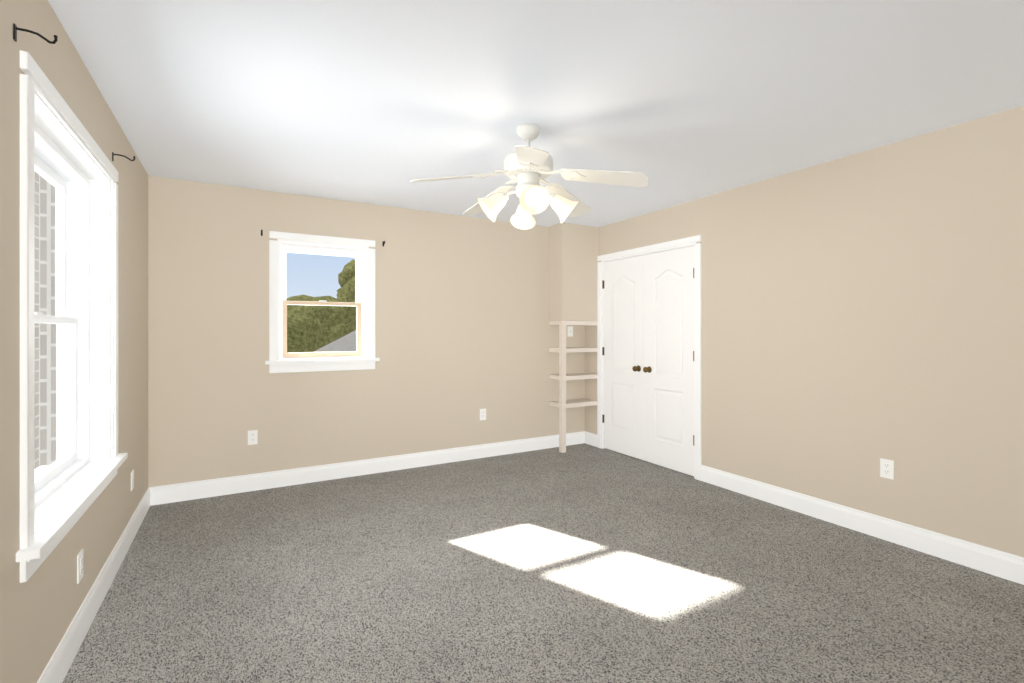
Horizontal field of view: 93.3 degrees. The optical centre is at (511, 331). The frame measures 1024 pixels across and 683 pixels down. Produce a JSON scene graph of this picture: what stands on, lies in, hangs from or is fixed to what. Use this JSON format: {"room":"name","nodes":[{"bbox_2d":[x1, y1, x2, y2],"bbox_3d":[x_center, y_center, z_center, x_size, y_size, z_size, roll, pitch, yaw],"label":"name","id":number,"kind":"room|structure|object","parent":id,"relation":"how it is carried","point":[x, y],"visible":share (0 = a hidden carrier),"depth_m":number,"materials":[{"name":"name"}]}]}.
{"room":"empty bedroom","nodes":[
{"label":"empty bedroom","id":0,"kind":"room"},
{"bbox_2d":[0,0,147,682],"bbox_3d":[-1.625,0.070,1.426,0.270,2.440,5.325,0,0,-30],"label":"wall","id":1,"kind":"structure","parent":0,"point":[39,608],"depth_m":1.76,"materials":[{"name":"beige paint"}]},
{"bbox_2d":[13,23,57,43],"bbox_3d":[-1.427,-0.881,1.449,0.097,0.046,0.014,0,0,-30],"label":"curtain hook","id":2,"kind":"object","parent":1,"relation":"attached to","point":[15,28],"visible":1,"depth_m":1.44,"materials":[{"name":"black metal"}]},
{"bbox_2d":[16,50,127,582],"bbox_3d":[-1.900,-0.043,1.963,0.329,1.613,1.340,0,0,-30],"label":"window","id":3,"kind":"structure","parent":1,"relation":"in","point":[67,160],"depth_m":2.35,"materials":[{"name":"white paint"}]},
{"bbox_2d":[77,549,82,583],"bbox_3d":[-1.798,0.980,2.015,0.008,0.115,0.070,0,0,-30],"label":"electrical outlet","id":4,"kind":"object","parent":1,"relation":"attached to","point":[79,566],"visible":1,"depth_m":2.00,"materials":[{"name":"white plastic"}]},
{"bbox_2d":[37,487,149,682],"bbox_3d":[-1.501,1.222,1.496,0.014,0.135,4.785,0,0,-30],"label":"baseboard","id":5,"kind":"structure","parent":1,"relation":"attached to","point":[57,667],"depth_m":2.13,"materials":[{"name":"white paint"}]},
{"bbox_2d":[112,152,134,161],"bbox_3d":[-2.064,-0.919,2.571,0.097,0.046,0.014,0,0,-30],"label":"curtain hook","id":6,"kind":"object","parent":1,"relation":"attached to","point":[113,154],"visible":0.98,"depth_m":2.56,"materials":[{"name":"black metal"}]},
{"bbox_2d":[131,470,133,490],"bbox_3d":[-2.366,0.930,3.015,0.009,0.115,0.070,0,0,-30],"label":"electrical outlet","id":7,"kind":"object","parent":1,"relation":"attached to","point":[132,479],"visible":1,"depth_m":3.00,"materials":[{"name":"white plastic"}]},
{"bbox_2d":[148,176,584,486],"bbox_3d":[-0.991,0.070,4.693,4.060,2.440,0.270,0,0,-30],"label":"wall","id":8,"kind":"structure","parent":0,"point":[465,332],"depth_m":4.27,"materials":[{"name":"beige paint"}]},
{"bbox_2d":[248,430,257,444],"bbox_3d":[-2.095,0.860,3.905,0.070,0.115,0.008,0,0,-30],"label":"electrical outlet","id":9,"kind":"object","parent":8,"relation":"attached to","point":[252,437],"visible":1,"depth_m":3.90,"materials":[{"name":"white plastic"}]},
{"bbox_2d":[265,231,379,372],"bbox_3d":[-1.673,-0.237,4.276,0.920,1.166,0.329,0,0,-30],"label":"window","id":10,"kind":"structure","parent":8,"relation":"in","point":[361,357],"depth_m":4.20,"materials":[{"name":"white paint"}]},
{"bbox_2d":[149,431,584,505],"bbox_3d":[-0.920,1.222,4.570,4.060,0.135,0.014,0,0,-30],"label":"baseboard","id":11,"kind":"structure","parent":8,"relation":"attached to","point":[172,493],"depth_m":4.24,"materials":[{"name":"white paint"}]},
{"bbox_2d":[480,408,485,419],"bbox_3d":[-0.295,0.850,4.927,0.070,0.115,0.008,0,0,-30],"label":"electrical outlet","id":12,"kind":"object","parent":8,"relation":"attached to","point":[482,414],"visible":1,"depth_m":4.93,"materials":[{"name":"white plastic"}]},
{"bbox_2d":[568,326,572,336],"bbox_3d":[0.661,0.005,5.471,0.070,0.115,0.009,0,0,-30],"label":"outlet","id":13,"kind":"object","parent":8,"relation":"attached to","point":[570,331],"visible":1,"depth_m":5.47,"materials":[{"name":"white plastic"}]},
{"bbox_2d":[48,0,1023,226],"bbox_3d":[0.258,-1.210,2.496,4.600,0.120,5.325,0,0,-30],"label":"ceiling","id":14,"kind":"structure","parent":0,"point":[386,102],"depth_m":2.27,"materials":[{"name":"white paint"}]},
{"bbox_2d":[410,124,648,228],"bbox_3d":[0.062,-0.884,2.767,1.263,0.533,1.243,0,0,-30],"label":"ceiling fan","id":15,"kind":"object","parent":14,"relation":"hanging from","point":[528,168],"visible":1,"depth_m":2.68,"materials":[{"name":"white metal"}]},
{"bbox_2d":[62,443,1023,682],"bbox_3d":[0.258,1.350,2.496,4.600,0.120,5.325,0,0,-30],"label":"floor","id":16,"kind":"structure","parent":0,"point":[582,563],"depth_m":2.39,"materials":[{"name":"carpet"}]},
{"bbox_2d":[549,321,597,452],"bbox_3d":[0.685,0.591,5.344,0.502,1.398,0.252,0,0,-30],"label":"corner shelf","id":17,"kind":"object","parent":16,"relation":"on","point":[562,404],"visible":0.92,"depth_m":5.15,"materials":[{"name":"beige paint"}]},
{"bbox_2d":[549,222,598,320],"bbox_3d":[0.686,-0.630,5.346,0.500,1.040,0.250,0,0,-30],"label":"wall","id":18,"kind":"structure","parent":0,"point":[573,269],"depth_m":5.23,"materials":[{"name":"beige paint"}]},
{"bbox_2d":[585,106,1023,556],"bbox_3d":[2.093,0.070,3.538,0.160,2.440,5.325,0,0,-30],"label":"wall","id":19,"kind":"structure","parent":0,"point":[862,313],"depth_m":3.03,"materials":[{"name":"beige paint"}]},
{"bbox_2d":[585,431,596,446],"bbox_3d":[0.896,1.222,5.469,0.014,0.135,0.245,0,0,-30],"label":"baseboard","id":20,"kind":"structure","parent":19,"relation":"attached to","point":[590,438],"depth_m":5.46,"materials":[{"name":"white paint"}]},
{"bbox_2d":[602,246,693,475],"bbox_3d":[1.289,0.264,4.763,0.102,2.029,1.230,0,0,-30],"label":"closet doors","id":21,"kind":"structure","parent":19,"relation":"in","point":[648,354],"depth_m":4.68,"materials":[{"name":"white paint"}]},
{"bbox_2d":[597,235,701,480],"bbox_3d":[1.344,0.230,4.795,0.140,2.120,1.370,0,0,-30],"label":"door frame","id":22,"kind":"structure","parent":19,"relation":"attached to","point":[668,245],"depth_m":4.25,"materials":[{"name":"white paint"}]},
{"bbox_2d":[701,465,1023,584],"bbox_3d":[2.416,1.222,2.793,0.014,0.135,3.170,0,0,-30],"label":"baseboard","id":23,"kind":"structure","parent":19,"relation":"attached to","point":[1001,564],"depth_m":2.99,"materials":[{"name":"white paint"}]},
{"bbox_2d":[880,458,893,479],"bbox_3d":[2.312,0.850,2.981,0.008,0.115,0.070,0,0,-30],"label":"electrical outlet","id":24,"kind":"object","parent":19,"relation":"attached to","point":[886,468],"visible":1,"depth_m":2.98,"materials":[{"name":"white plastic"}]},
{"label":"outside","id":25,"kind":"structure","parent":0,"visible":0},
{"bbox_3d":[-16.428,4.590,27.758,80.000,0.200,54.800,0,0,-30],"label":"ground","id":26,"kind":"structure","parent":25,"visible":0},
{"bbox_2d":[287,295,314,310],"bbox_3d":[-12.762,1.147,26.235,6.697,6.702,7.356,0,0,-30],"label":"tree","id":27,"kind":"object","parent":26,"relation":"on","point":[297,298],"depth_m":27.28,"materials":[{"name":"green plant"}]},
{"bbox_2d":[287,310,325,352],"bbox_3d":[-11.306,1.683,21.517,5.200,5.630,6.528,0,0,-30],"label":"tree","id":28,"kind":"object","parent":26,"relation":"on","point":[301,340],"depth_m":19.90,"materials":[{"name":"green plant"}]},
{"bbox_2d":[292,305,335,344],"bbox_3d":[-10.375,1.551,23.372,6.571,5.894,5.889,0,0,-30],"label":"tree","id":29,"kind":"object","parent":26,"relation":"on","point":[328,338],"depth_m":21.62,"materials":[{"name":"green plant"}]},
{"bbox_2d":[302,260,355,339],"bbox_3d":[-7.683,0.488,22.910,4.581,8.016,3.921,0,0,-30],"label":"tree","id":30,"kind":"object","parent":26,"relation":"on","point":[334,324],"depth_m":21.52,"materials":[{"name":"green plant"}]},
{"bbox_2d":[314,330,355,351],"bbox_3d":[-1.866,1.615,13.259,10.600,5.750,12.400,0,0,-30],"label":"house","id":31,"kind":"structure","parent":26,"relation":"on","point":[349,342],"depth_m":13.15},
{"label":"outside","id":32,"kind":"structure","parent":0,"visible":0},
{"bbox_2d":[35,172,40,468],"bbox_3d":[-2.934,0.340,1.209,0.438,7.900,11.800,0,0,-30],"label":"brick","id":33,"kind":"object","parent":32,"point":[36,325],"depth_m":5.05,"materials":[{"name":"white paint"}]}
]}

